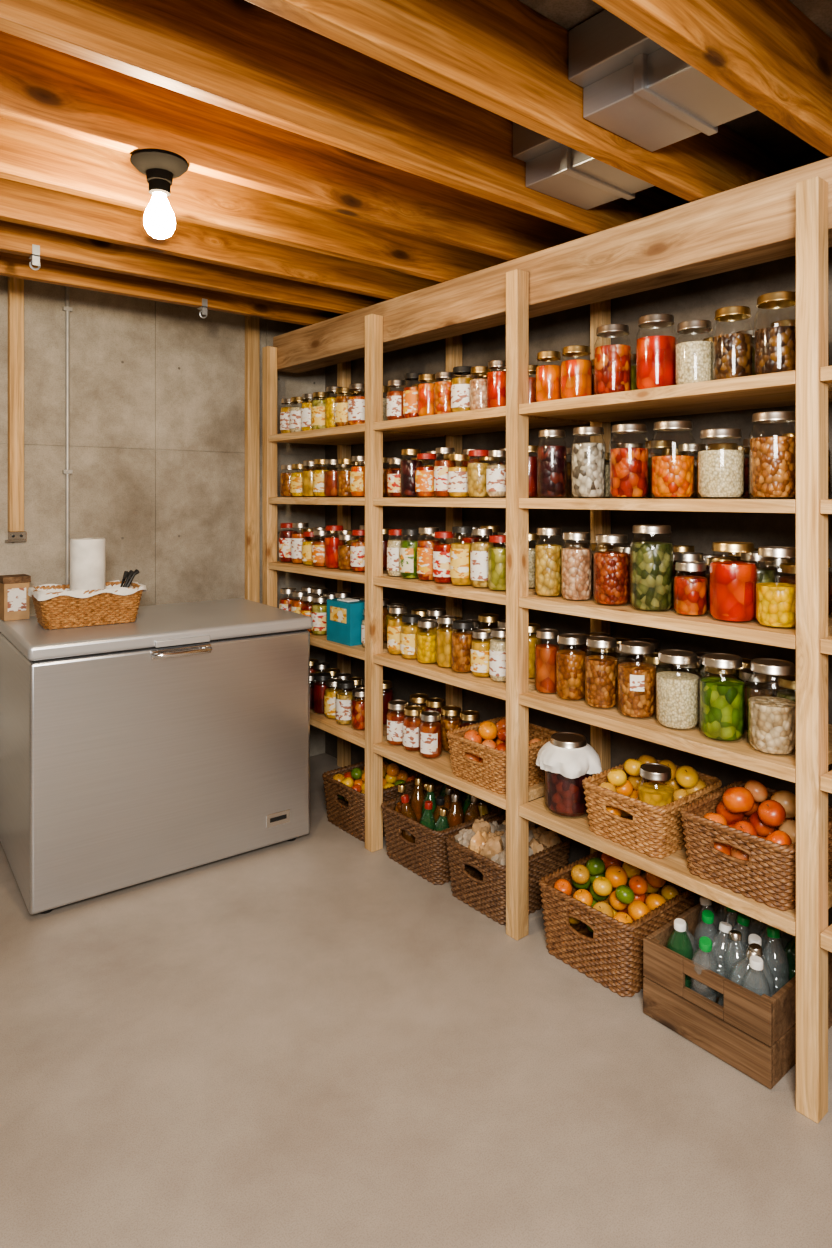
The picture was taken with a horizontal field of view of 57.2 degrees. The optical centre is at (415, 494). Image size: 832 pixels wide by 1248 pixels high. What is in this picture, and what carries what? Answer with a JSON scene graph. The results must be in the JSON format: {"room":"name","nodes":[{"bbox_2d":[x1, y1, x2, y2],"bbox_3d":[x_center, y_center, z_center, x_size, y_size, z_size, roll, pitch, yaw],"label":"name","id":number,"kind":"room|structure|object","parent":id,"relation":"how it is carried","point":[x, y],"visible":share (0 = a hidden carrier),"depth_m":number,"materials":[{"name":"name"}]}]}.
{"room":"basement pantry","nodes":[
{"label":"basement pantry","id":0,"kind":"room"},
{"bbox_2d":[0,275,324,756],"bbox_3d":[-2.047,0.205,2.914,3.960,2.390,0.100,0,0,-40],"label":"wall","id":1,"kind":"structure","parent":0,"point":[157,388],"depth_m":3.51,"materials":[{"name":"concrete"}]},
{"bbox_2d":[4,531,26,542],"bbox_3d":[-1.649,0.172,3.146,0.080,0.045,0.050,0,0,-40],"label":"bracket","id":2,"kind":"object","parent":1,"relation":"attached to","point":[18,536],"visible":0.99,"depth_m":3.13,"materials":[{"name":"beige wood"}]},
{"bbox_2d":[8,277,23,531],"bbox_3d":[-1.652,-0.420,3.150,0.054,1.140,0.040,0,0,-40],"label":"stud","id":3,"kind":"object","parent":1,"relation":"attached to","point":[15,285],"visible":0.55,"depth_m":3.13,"materials":[{"name":"brown wood"}]},
{"bbox_2d":[62,286,72,584],"bbox_3d":[-1.501,0.060,3.286,0.036,2.080,0.022,0,0,-40],"label":"conduit","id":4,"kind":"object","parent":1,"relation":"attached to","point":[66,308],"visible":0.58,"depth_m":3.28,"materials":[{"name":"grey metal"}]},
{"bbox_2d":[245,316,259,602],"bbox_3d":[-0.824,0.205,3.835,0.064,2.390,0.040,0,0,-40],"label":"stud","id":5,"kind":"object","parent":1,"relation":"attached to","point":[252,324],"visible":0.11,"depth_m":3.82,"materials":[{"name":"brown wood"}]},
{"bbox_2d":[0,753,831,1247],"bbox_3d":[-0.390,1.450,0.910,4.160,0.100,5.300,0,0,-40],"label":"floor","id":6,"kind":"structure","parent":0,"point":[310,1040],"depth_m":1.81,"materials":[{"name":"concrete"}]},
{"bbox_2d":[0,598,311,914],"bbox_3d":[-1.038,0.946,3.058,1.042,0.908,0.747,0,0,-36],"label":"chest freezer","id":7,"kind":"object","parent":6,"relation":"on","point":[173,739],"visible":0.98,"depth_m":2.75,"materials":[{"name":"metal"}]},
{"bbox_2d":[0,574,30,620],"bbox_3d":[-1.597,0.406,3.033,0.098,0.170,0.098,0,0,-40],"label":"canister","id":8,"kind":"object","parent":7,"relation":"on","point":[14,597],"visible":1,"depth_m":3.00,"materials":[{"name":"beige cardboard"}]},
{"bbox_2d":[28,538,146,629],"bbox_3d":[-1.270,0.330,2.947,0.402,0.323,0.270,0,0,-34],"label":"basket","id":9,"kind":"object","parent":7,"relation":"on","point":[88,600],"visible":1,"depth_m":2.89,"materials":[{"name":"brown wicker"}]},
{"bbox_2d":[322,757,427,841],"bbox_3d":[-0.176,1.277,3.275,0.361,0.247,0.336,0,0,-40],"label":"basket","id":10,"kind":"object","parent":6,"relation":"on","point":[347,783],"visible":0.63,"depth_m":3.21,"materials":[{"name":"brown wicker"}]},
{"bbox_2d":[381,777,502,884],"bbox_3d":[0.099,1.260,2.943,0.361,0.280,0.356,0,0,-40],"label":"basket","id":11,"kind":"object","parent":6,"relation":"on","point":[417,824],"visible":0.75,"depth_m":2.85,"materials":[{"name":"brown wicker"}]},
{"bbox_2d":[445,813,570,924],"bbox_3d":[0.323,1.276,2.672,0.362,0.249,0.312,0,0,-40],"label":"basket","id":12,"kind":"object","parent":6,"relation":"on","point":[480,847],"visible":0.65,"depth_m":2.59,"materials":[{"name":"brown wicker"}]},
{"bbox_2d":[263,157,831,1122],"bbox_3d":[0.786,0.316,2.207,0.485,2.168,4.200,0,0,-40],"label":"shelving unit","id":13,"kind":"object","parent":6,"relation":"on","point":[788,213],"visible":0.72,"depth_m":2.26,"materials":[{"name":"brown wood"}]},
{"bbox_2d":[327,597,364,645],"bbox_3d":[-0.290,0.535,3.251,0.102,0.180,0.180,0,0,-40],"label":"carton","id":14,"kind":"object","parent":13,"relation":"on","point":[345,616],"visible":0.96,"depth_m":3.19,"materials":[{"name":"teal cardboard"}]},
{"bbox_2d":[335,462,364,467],"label":"jar","id":15,"kind":"object","parent":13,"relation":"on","point":[357,463],"depth_m":3.46,"materials":[{"name":"gold glass"}]},
{"bbox_2d":[361,609,364,646],"bbox_3d":[-0.183,0.548,3.137,0.082,0.154,0.082,0,0,-40],"label":"jar","id":16,"kind":"object","parent":13,"relation":"on","point":[363,621],"visible":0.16,"depth_m":3.12,"materials":[{"name":"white glass"}]},
{"bbox_2d":[383,528,389,568],"bbox_3d":[-0.084,0.222,3.193,0.099,0.168,0.041,0,0,-40],"label":"jar","id":17,"kind":"object","parent":13,"relation":"on","point":[385,542],"depth_m":3.23,"materials":[{"name":"clear glass"}]},
{"bbox_2d":[383,386,390,420],"bbox_3d":[-0.082,-0.380,3.188,0.099,0.143,0.048,0,0,-40],"label":"jar","id":18,"kind":"object","parent":13,"relation":"on","point":[386,389],"depth_m":3.23,"materials":[{"name":"clear glass"}]},
{"bbox_2d":[383,680,392,723],"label":"jar","id":19,"kind":"object","parent":13,"relation":"on","point":[387,693],"depth_m":3.23,"materials":[{"name":"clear glass"}]},
{"bbox_2d":[383,598,403,640],"bbox_3d":[-0.055,0.518,3.154,0.099,0.175,0.133,0,0,-40],"label":"jar","id":20,"kind":"object","parent":13,"relation":"on","point":[387,615],"depth_m":3.23,"materials":[{"name":"clear glass"}]},
{"bbox_2d":[383,457,403,495],"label":"jar","id":21,"kind":"object","parent":13,"relation":"on","point":[385,479],"depth_m":3.18,"materials":[{"name":"clear glass"}]},
{"bbox_2d":[387,700,441,757],"bbox_3d":[-0.009,0.895,2.924,0.093,0.161,0.283,0,0,-40],"label":"jars","id":22,"kind":"object","parent":13,"relation":"on","point":[407,727],"visible":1,"depth_m":2.89,"materials":[{"name":"clear glass"}]},
{"bbox_2d":[411,608,445,618],"bbox_3d":[0.085,0.457,2.989,0.098,0.053,0.203,0,0,-40],"label":"jars","id":23,"kind":"object","parent":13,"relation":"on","point":[432,611],"depth_m":3.00,"materials":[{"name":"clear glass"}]},
{"bbox_2d":[423,623,463,632],"bbox_3d":[0.140,0.510,2.922,0.098,0.045,0.228,0,0,-40],"label":"jars","id":24,"kind":"object","parent":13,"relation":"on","point":[440,626],"depth_m":2.95,"materials":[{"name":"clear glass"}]},
{"bbox_2d":[409,693,479,750],"bbox_3d":[0.105,0.890,2.958,0.095,0.170,0.373,0,0,-40],"label":"jars","id":25,"kind":"object","parent":13,"relation":"on","point":[450,718],"visible":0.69,"depth_m":2.90,"materials":[{"name":"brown glass"}]},
{"bbox_2d":[387,526,505,589],"bbox_3d":[0.107,0.216,2.781,0.099,0.207,0.650,0,0,-40],"label":"jars","id":26,"kind":"object","parent":13,"relation":"on","point":[478,564],"visible":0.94,"depth_m":2.73,"materials":[{"name":"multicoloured glass"}]},
{"bbox_2d":[387,606,505,680],"bbox_3d":[0.103,0.533,2.783,0.097,0.184,0.644,0,0,-40],"label":"jars","id":27,"kind":"object","parent":13,"relation":"on","point":[458,650],"visible":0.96,"depth_m":2.74,"materials":[{"name":"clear glass"}]},
{"bbox_2d":[387,360,505,419],"bbox_3d":[0.104,-0.375,2.787,0.098,0.180,0.638,0,0,-40],"label":"jars","id":28,"kind":"object","parent":13,"relation":"on","point":[463,393],"visible":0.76,"depth_m":2.74,"materials":[{"name":"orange glass"}]},
{"bbox_2d":[388,447,505,495],"bbox_3d":[0.100,-0.082,2.789,0.095,0.184,0.629,0,0,-40],"label":"jars","id":29,"kind":"object","parent":13,"relation":"on","point":[413,479],"visible":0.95,"depth_m":2.75,"materials":[{"name":"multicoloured glass"}]},
{"bbox_2d":[455,375,486,378],"bbox_3d":[0.236,-0.428,2.809,0.097,0.027,0.163,0,0,-40],"label":"jars","id":30,"kind":"object","parent":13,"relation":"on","point":[469,376],"depth_m":2.81,"materials":[{"name":"gold glass"}]},
{"bbox_2d":[451,526,505,546],"bbox_3d":[0.260,0.145,2.780,0.099,0.071,0.278,0,0,-40],"label":"jars","id":31,"kind":"object","parent":13,"relation":"on","point":[471,539],"depth_m":2.80,"materials":[{"name":"silver glass"}]},
{"bbox_2d":[456,613,505,631],"bbox_3d":[0.268,0.458,2.767,0.098,0.079,0.250,0,0,-40],"label":"jars","id":32,"kind":"object","parent":13,"relation":"on","point":[488,618],"depth_m":2.74,"materials":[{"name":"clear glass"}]},
{"bbox_2d":[461,457,505,466],"label":"jars","id":33,"kind":"object","parent":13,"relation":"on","point":[481,459],"depth_m":2.80,"materials":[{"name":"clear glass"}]},
{"bbox_2d":[446,716,557,793],"bbox_3d":[0.308,0.883,2.659,0.321,0.184,0.301,0,0,-40],"label":"basket","id":34,"kind":"object","parent":13,"relation":"on","point":[475,760],"visible":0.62,"depth_m":2.59,"materials":[{"name":"brown wicker"}]},
{"bbox_2d":[529,446,538,495],"label":"jars","id":35,"kind":"object","parent":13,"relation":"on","point":[532,475],"depth_m":2.58,"materials":[{"name":"clear glass"}]},
{"bbox_2d":[529,365,538,402],"bbox_3d":[0.430,-0.372,2.574,0.097,0.125,0.040,0,0,-40],"label":"jars","id":36,"kind":"object","parent":13,"relation":"on","point":[532,387],"depth_m":2.58,"materials":[{"name":"clear glass"}]},
{"bbox_2d":[529,533,539,587],"bbox_3d":[0.432,0.219,2.571,0.099,0.182,0.044,0,0,-40],"label":"jars","id":37,"kind":"object","parent":13,"relation":"on","point":[532,536],"depth_m":2.59,"materials":[{"name":"clear glass"}]},
{"bbox_2d":[529,623,541,677],"bbox_3d":[0.435,0.519,2.566,0.098,0.184,0.053,0,0,-40],"label":"jars","id":38,"kind":"object","parent":13,"relation":"on","point":[534,640],"depth_m":2.58,"materials":[{"name":"clear glass"}]},
{"bbox_2d":[535,629,559,692],"bbox_3d":[0.417,0.527,2.422,0.080,0.195,0.080,0,0,-40],"label":"sauce jar","id":39,"kind":"object","parent":13,"relation":"on","point":[545,654],"visible":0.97,"depth_m":2.39,"materials":[{"name":"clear glass"}]},
{"bbox_2d":[535,528,561,595],"bbox_3d":[0.421,0.212,2.417,0.090,0.215,0.090,0,0,-40],"label":"pasta jar","id":40,"kind":"object","parent":13,"relation":"on","point":[548,557],"visible":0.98,"depth_m":2.38,"materials":[{"name":"clear glass"}]},
{"bbox_2d":[536,351,561,401],"bbox_3d":[0.421,-0.367,2.417,0.086,0.165,0.086,0,0,-40],"label":"jar","id":41,"kind":"object","parent":13,"relation":"on","point":[548,377],"visible":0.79,"depth_m":2.38,"materials":[{"name":"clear glass"}]},
{"bbox_2d":[537,430,565,496],"bbox_3d":[0.429,-0.097,2.408,0.096,0.213,0.096,0,0,-40],"label":"jar","id":42,"kind":"object","parent":13,"relation":"on","point":[551,459],"visible":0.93,"depth_m":2.37,"materials":[{"name":"clear glass"}]},
{"bbox_2d":[536,732,601,815],"bbox_3d":[0.479,0.863,2.362,0.213,0.225,0.206,0,0,-40],"label":"glass jar","id":43,"kind":"object","parent":13,"relation":"on","point":[566,759],"visible":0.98,"depth_m":2.30,"materials":[{"name":"clear glass"}]},
{"bbox_2d":[565,448,573,496],"label":"jars","id":44,"kind":"object","parent":13,"relation":"on","point":[568,450],"depth_m":2.46,"materials":[{"name":"clear glass"}]},
{"bbox_2d":[556,633,585,699],"bbox_3d":[0.478,0.529,2.348,0.096,0.192,0.096,0,0,-40],"label":"jar","id":45,"kind":"object","parent":13,"relation":"on","point":[570,663],"visible":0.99,"depth_m":2.31,"materials":[{"name":"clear glass"}]},
{"bbox_2d":[561,345,591,398],"bbox_3d":[0.490,-0.367,2.333,0.098,0.165,0.098,0,0,-40],"label":"jar","id":46,"kind":"object","parent":13,"relation":"on","point":[576,375],"visible":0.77,"depth_m":2.29,"materials":[{"name":"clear glass"}]},
{"bbox_2d":[562,532,591,599],"bbox_3d":[0.491,0.217,2.332,0.096,0.205,0.096,0,0,-40],"label":"jar","id":47,"kind":"object","parent":13,"relation":"on","point":[576,561],"visible":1,"depth_m":2.29,"materials":[{"name":"clear glass"}]},
{"bbox_2d":[572,427,604,496],"bbox_3d":[0.519,-0.096,2.298,0.104,0.212,0.104,0,0,-40],"label":"jar","id":48,"kind":"object","parent":13,"relation":"on","point":[588,458],"visible":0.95,"depth_m":2.26,"materials":[{"name":"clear glass"}]},
{"bbox_2d":[590,359,596,394],"label":"jars","id":49,"kind":"object","parent":13,"relation":"on","point":[593,360],"depth_m":2.39,"materials":[{"name":"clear glass"}]},
{"bbox_2d":[565,542,630,598],"label":"jars","id":50,"kind":"object","parent":13,"relation":"on","point":[593,546],"depth_m":2.40,"materials":[{"name":"clear glass"}]},
{"bbox_2d":[585,636,617,707],"bbox_3d":[0.550,0.525,2.261,0.100,0.200,0.100,0,0,-40],"label":"jar","id":51,"kind":"object","parent":13,"relation":"on","point":[601,671],"visible":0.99,"depth_m":2.22,"materials":[{"name":"clear glass"}]},
{"bbox_2d":[603,453,612,496],"label":"jars","id":52,"kind":"object","parent":13,"relation":"on","point":[607,493],"depth_m":2.37,"materials":[{"name":"clear glass"}]},
{"bbox_2d":[594,534,628,604],"bbox_3d":[0.573,0.218,2.234,0.106,0.203,0.106,0,0,-40],"label":"jar","id":53,"kind":"object","parent":13,"relation":"on","point":[611,568],"visible":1,"depth_m":2.19,"materials":[{"name":"clear glass"}]},
{"bbox_2d":[595,324,630,394],"bbox_3d":[0.575,-0.388,2.231,0.108,0.205,0.108,0,0,-40],"label":"jar","id":54,"kind":"object","parent":13,"relation":"on","point":[612,362],"visible":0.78,"depth_m":2.19,"materials":[{"name":"clear glass"}]},
{"bbox_2d":[588,632,660,662],"label":"jars","id":55,"kind":"object","parent":13,"relation":"on","point":[657,644],"depth_m":2.46,"materials":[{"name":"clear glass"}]},
{"bbox_2d":[610,424,647,496],"bbox_3d":[0.611,-0.095,2.187,0.112,0.210,0.112,0,0,-40],"label":"jar","id":56,"kind":"object","parent":13,"relation":"on","point":[628,466],"visible":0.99,"depth_m":2.14,"materials":[{"name":"clear glass"}]},
{"bbox_2d":[631,354,637,389],"label":"jars","id":57,"kind":"object","parent":13,"relation":"on","point":[633,356],"depth_m":2.31,"materials":[{"name":"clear glass"}]},
{"bbox_2d":[618,641,655,717],"bbox_3d":[0.627,0.523,2.167,0.110,0.203,0.110,0,0,-40],"label":"jar","id":58,"kind":"object","parent":13,"relation":"on","point":[636,680],"visible":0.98,"depth_m":2.13,"materials":[{"name":"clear glass"}]},
{"bbox_2d":[646,457,654,496],"label":"jars","id":59,"kind":"object","parent":13,"relation":"on","point":[649,494],"depth_m":2.23,"materials":[{"name":"clear glass"}]},
{"bbox_2d":[582,754,721,858],"bbox_3d":[0.685,0.873,2.218,0.342,0.206,0.282,0,0,-40],"label":"basket","id":60,"kind":"object","parent":13,"relation":"on","point":[639,803],"visible":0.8,"depth_m":2.14,"materials":[{"name":"brown wicker"}]},
{"bbox_2d":[631,525,672,609],"bbox_3d":[0.658,0.203,2.130,0.120,0.235,0.120,0,0,-40],"label":"jar","id":61,"kind":"object","parent":13,"relation":"on","point":[651,561],"visible":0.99,"depth_m":2.08,"materials":[{"name":"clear glass"}]},
{"bbox_2d":[637,314,675,388],"bbox_3d":[0.667,-0.389,2.120,0.110,0.208,0.110,0,0,-40],"label":"jar","id":62,"kind":"object","parent":13,"relation":"on","point":[656,355],"visible":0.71,"depth_m":2.08,"materials":[{"name":"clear glass"}]},
{"bbox_2d":[652,421,693,496],"bbox_3d":[0.700,-0.094,2.079,0.116,0.208,0.116,0,0,-40],"label":"jar","id":63,"kind":"object","parent":13,"relation":"on","point":[672,475],"visible":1,"depth_m":2.04,"materials":[{"name":"clear glass"}]},
{"bbox_2d":[648,449,697,457],"label":"jars","id":64,"kind":"object","parent":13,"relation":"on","point":[675,452],"depth_m":2.31,"materials":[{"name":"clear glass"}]},
{"bbox_2d":[656,649,698,728],"bbox_3d":[0.709,0.526,2.069,0.116,0.197,0.116,0,0,-40],"label":"jar","id":65,"kind":"object","parent":13,"relation":"on","point":[677,692],"visible":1,"depth_m":2.03,"materials":[{"name":"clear glass"}]},
{"bbox_2d":[564,633,795,729],"bbox_3d":[0.748,0.541,2.224,0.105,0.167,0.785,0,0,-40],"label":"jars","id":66,"kind":"object","parent":13,"relation":"on","point":[752,688],"visible":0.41,"depth_m":2.06,"materials":[{"name":"clear glass"}]},
{"bbox_2d":[652,649,710,677],"label":"jars","id":67,"kind":"object","parent":13,"relation":"on","point":[701,671],"depth_m":2.27,"materials":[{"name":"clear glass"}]},
{"bbox_2d":[616,439,749,451],"label":"jars","id":68,"kind":"object","parent":13,"relation":"on","point":[662,444],"depth_m":2.17,"materials":[{"name":"clear glass"}]},
{"bbox_2d":[672,545,694,551],"label":"jars","id":69,"kind":"object","parent":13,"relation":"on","point":[689,548],"depth_m":2.30,"materials":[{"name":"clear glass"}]},
{"bbox_2d":[674,561,707,614],"bbox_3d":[0.734,0.250,2.039,0.090,0.140,0.090,0,0,-40],"label":"jar","id":70,"kind":"object","parent":13,"relation":"on","point":[690,592],"visible":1,"depth_m":2.00,"materials":[{"name":"clear glass"}]},
{"bbox_2d":[676,320,712,384],"bbox_3d":[0.741,-0.371,2.030,0.100,0.172,0.100,0,0,-40],"label":"jar","id":71,"kind":"object","parent":13,"relation":"on","point":[694,359],"visible":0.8,"depth_m":1.99,"materials":[{"name":"clear glass"}]},
{"bbox_2d":[691,459,700,496],"label":"jars","id":72,"kind":"object","parent":13,"relation":"on","point":[696,494],"depth_m":2.14,"materials":[{"name":"clear glass"}]},
{"bbox_2d":[697,554,723,572],"label":"jars","id":73,"kind":"object","parent":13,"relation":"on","point":[705,555],"depth_m":2.22,"materials":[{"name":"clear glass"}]},
{"bbox_2d":[698,428,743,496],"bbox_3d":[0.788,-0.079,1.973,0.116,0.178,0.116,0,0,-40],"label":"jar","id":74,"kind":"object","parent":13,"relation":"on","point":[721,471],"visible":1,"depth_m":1.93,"materials":[{"name":"clear glass"}]},
{"bbox_2d":[700,653,744,740],"bbox_3d":[0.791,0.521,1.970,0.112,0.208,0.112,0,0,-40],"label":"pickle jar","id":75,"kind":"object","parent":13,"relation":"on","point":[722,699],"visible":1,"depth_m":1.93,"materials":[{"name":"clear glass"}]},
{"bbox_2d":[673,551,774,608],"label":"jars","id":76,"kind":"object","parent":13,"relation":"on","point":[677,556],"depth_m":2.15,"materials":[{"name":"clear glass"}]},
{"bbox_2d":[713,306,751,379],"bbox_3d":[0.808,-0.379,1.948,0.098,0.188,0.098,0,0,-40],"label":"jar","id":77,"kind":"object","parent":13,"relation":"on","point":[732,353],"visible":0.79,"depth_m":1.91,"materials":[{"name":"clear glass"}]},
{"bbox_2d":[710,542,755,620],"bbox_3d":[0.809,0.221,1.948,0.116,0.198,0.116,0,0,-40],"label":"jar","id":78,"kind":"object","parent":13,"relation":"on","point":[732,583],"visible":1,"depth_m":1.90,"materials":[{"name":"clear glass"}]},
{"bbox_2d":[731,658,751,681],"label":"jars","id":79,"kind":"object","parent":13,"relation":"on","point":[746,662],"depth_m":2.15,"materials":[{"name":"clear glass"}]},
{"bbox_2d":[736,329,758,342],"label":"jars","id":80,"kind":"object","parent":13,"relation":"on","point":[752,331],"depth_m":2.01,"materials":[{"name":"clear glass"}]},
{"bbox_2d":[743,457,752,496],"label":"jars","id":81,"kind":"object","parent":13,"relation":"on","point":[746,493],"depth_m":2.01,"materials":[{"name":"clear glass"}]},
{"bbox_2d":[679,780,831,910],"bbox_3d":[0.892,0.865,1.968,0.341,0.222,0.301,0,0,-40],"label":"basket","id":82,"kind":"object","parent":13,"relation":"on","point":[740,837],"visible":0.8,"depth_m":1.90,"materials":[{"name":"brown wicker"}]},
{"bbox_2d":[728,548,793,566],"label":"jars","id":83,"kind":"object","parent":13,"relation":"on","point":[778,560],"depth_m":2.09,"materials":[{"name":"clear glass"}]},
{"bbox_2d":[748,658,795,753],"bbox_3d":[0.874,0.517,1.870,0.114,0.215,0.114,0,0,-40],"label":"jar","id":84,"kind":"object","parent":13,"relation":"on","point":[771,720],"visible":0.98,"depth_m":1.83,"materials":[{"name":"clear glass"}]},
{"bbox_2d":[750,411,795,496],"bbox_3d":[0.876,-0.095,1.867,0.114,0.210,0.114,0,0,-40],"label":"jar","id":85,"kind":"object","parent":13,"relation":"on","point":[772,458],"visible":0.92,"depth_m":1.82,"materials":[{"name":"clear glass"}]},
{"bbox_2d":[755,291,795,374],"bbox_3d":[0.882,-0.385,1.860,0.108,0.200,0.108,0,0,-40],"label":"jar","id":86,"kind":"object","parent":13,"relation":"on","point":[775,347],"visible":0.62,"depth_m":1.82,"materials":[{"name":"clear glass"}]},
{"bbox_2d":[764,675,786,696],"label":"jars","id":87,"kind":"object","parent":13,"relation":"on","point":[773,683],"depth_m":2.07,"materials":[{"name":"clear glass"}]},
{"bbox_2d":[756,546,795,626],"bbox_3d":[0.882,0.224,1.859,0.104,0.192,0.104,0,0,-40],"label":"jar","id":88,"kind":"object","parent":13,"relation":"on","point":[775,602],"visible":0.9,"depth_m":1.82,"materials":[{"name":"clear glass"}]},
{"bbox_2d":[756,563,795,583],"label":"jars","id":89,"kind":"object","parent":13,"relation":"on","point":[765,575],"depth_m":1.99,"materials":[{"name":"clear glass"}]},
{"bbox_2d":[771,319,795,326],"label":"jars","id":90,"kind":"object","parent":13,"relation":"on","point":[791,322],"depth_m":1.94,"materials":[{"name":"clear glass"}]},
{"bbox_2d":[828,436,829,494],"label":"jars","id":91,"kind":"object","parent":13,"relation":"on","point":[828,436],"depth_m":2.00,"materials":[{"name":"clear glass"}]},
{"bbox_2d":[828,558,831,615],"label":"jars","id":92,"kind":"object","parent":13,"relation":"on","point":[829,560],"depth_m":1.99,"materials":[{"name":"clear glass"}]},
{"bbox_2d":[539,850,695,996],"bbox_3d":[0.616,1.267,2.333,0.382,0.266,0.347,0,0,-40],"label":"basket","id":93,"kind":"object","parent":6,"relation":"on","point":[600,908],"visible":0.83,"depth_m":2.25,"materials":[{"name":"brown wicker"}]},
{"bbox_2d":[643,896,831,1088],"bbox_3d":[0.867,1.260,2.043,0.380,0.273,0.347,0,0,-40],"label":"crate","id":94,"kind":"object","parent":6,"relation":"on","point":[722,978],"visible":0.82,"depth_m":1.99,"materials":[{"name":"brown wood"}]},
{"bbox_2d":[325,148,831,926],"bbox_3d":[1.174,0.205,2.204,0.100,2.390,5.300,0,0,-40],"label":"wall","id":95,"kind":"structure","parent":0,"point":[696,299],"depth_m":2.67,"materials":[{"name":"concrete"}]},
{"bbox_2d":[518,0,831,158],"bbox_3d":[-0.390,-1.030,0.910,4.160,0.080,5.300,0,0,-40],"label":"ceiling","id":96,"kind":"structure","parent":0,"point":[755,126],"depth_m":1.60,"materials":[{"name":"brown wood"}]},
{"bbox_2d":[29,244,40,269],"bbox_3d":[-1.231,-0.761,2.460,0.034,0.077,0.048,0,0,-40],"label":"hanger","id":97,"kind":"object","parent":96,"relation":"attached to","point":[35,256],"visible":1,"depth_m":2.44,"materials":[{"name":"white metal"}]},
{"bbox_2d":[130,148,187,238],"bbox_3d":[-0.590,-0.681,1.757,0.128,0.178,0.128,0,0,-40],"label":"light fixture","id":98,"kind":"object","parent":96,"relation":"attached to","point":[160,167],"visible":1,"depth_m":1.73,"materials":[{"name":"white glass"}]},
{"bbox_2d":[130,148,187,196],"bbox_3d":[-0.590,-0.731,1.757,0.128,0.078,0.128,0,0,-40],"label":"socket","id":99,"kind":"object","parent":98,"relation":"attached to","point":[160,167],"depth_m":1.73,"materials":[{"name":"black plastic"}]},
{"bbox_2d":[0,252,342,325],"bbox_3d":[-1.678,-0.880,2.468,3.960,0.220,0.042,0,0,-40],"label":"joist","id":100,"kind":"object","parent":96,"relation":"attached to","point":[11,265],"depth_m":2.98,"materials":[{"name":"brown wood"}]},
{"bbox_2d":[0,220,386,313],"bbox_3d":[-1.493,-0.880,2.244,3.960,0.220,0.042,0,0,-40],"label":"joist","id":101,"kind":"object","parent":96,"relation":"attached to","point":[18,239],"depth_m":2.73,"materials":[{"name":"brown wood"}]},
{"bbox_2d":[197,298,206,317],"bbox_3d":[-0.876,-0.761,3.130,0.034,0.077,0.048,0,0,-40],"label":"hanger","id":102,"kind":"object","parent":96,"relation":"attached to","point":[203,308],"visible":1,"depth_m":3.11,"materials":[{"name":"silver metal"}]},
{"bbox_2d":[0,178,441,299],"bbox_3d":[-1.296,-0.880,2.005,3.960,0.220,0.042,0,0,-40],"label":"joist","id":103,"kind":"object","parent":96,"relation":"attached to","point":[20,203],"depth_m":2.47,"materials":[{"name":"brown wood"}]},
{"bbox_2d":[0,117,506,281],"bbox_3d":[-1.092,-0.880,1.759,3.960,0.220,0.042,0,0,-40],"label":"joist","id":104,"kind":"object","parent":96,"relation":"attached to","point":[30,155],"depth_m":2.19,"materials":[{"name":"brown wood"}]},
{"bbox_2d":[0,31,587,260],"bbox_3d":[-0.881,-0.880,1.505,3.960,0.220,0.042,0,0,-40],"label":"joist","id":105,"kind":"object","parent":96,"relation":"attached to","point":[42,87],"depth_m":1.86,"materials":[{"name":"brown wood"}]},
{"bbox_2d":[0,0,679,234],"bbox_3d":[-0.674,-0.880,1.254,3.960,0.220,0.042,0,0,-40],"label":"joist","id":106,"kind":"object","parent":96,"relation":"attached to","point":[242,57],"depth_m":1.60,"materials":[{"name":"brown wood"}]},
{"bbox_2d":[245,0,780,201],"bbox_3d":[-0.464,-0.880,1.000,3.960,0.220,0.042,0,0,-40],"label":"joist","id":107,"kind":"object","parent":96,"relation":"attached to","point":[505,58],"depth_m":1.52,"materials":[{"name":"brown wood"}]},
{"bbox_2d":[513,9,756,209],"bbox_3d":[0.527,-0.896,1.810,0.560,0.177,0.627,0,0,-40],"label":"air duct","id":108,"kind":"object","parent":96,"relation":"attached to","point":[635,89],"visible":0.65,"depth_m":1.62,"materials":[{"name":"silver metal"}]},
{"bbox_2d":[592,0,831,156],"bbox_3d":[-0.244,-0.880,0.734,3.960,0.220,0.042,0,0,-40],"label":"joist","id":109,"kind":"object","parent":96,"relation":"attached to","point":[768,54],"depth_m":1.45,"materials":[{"name":"brown wood"}]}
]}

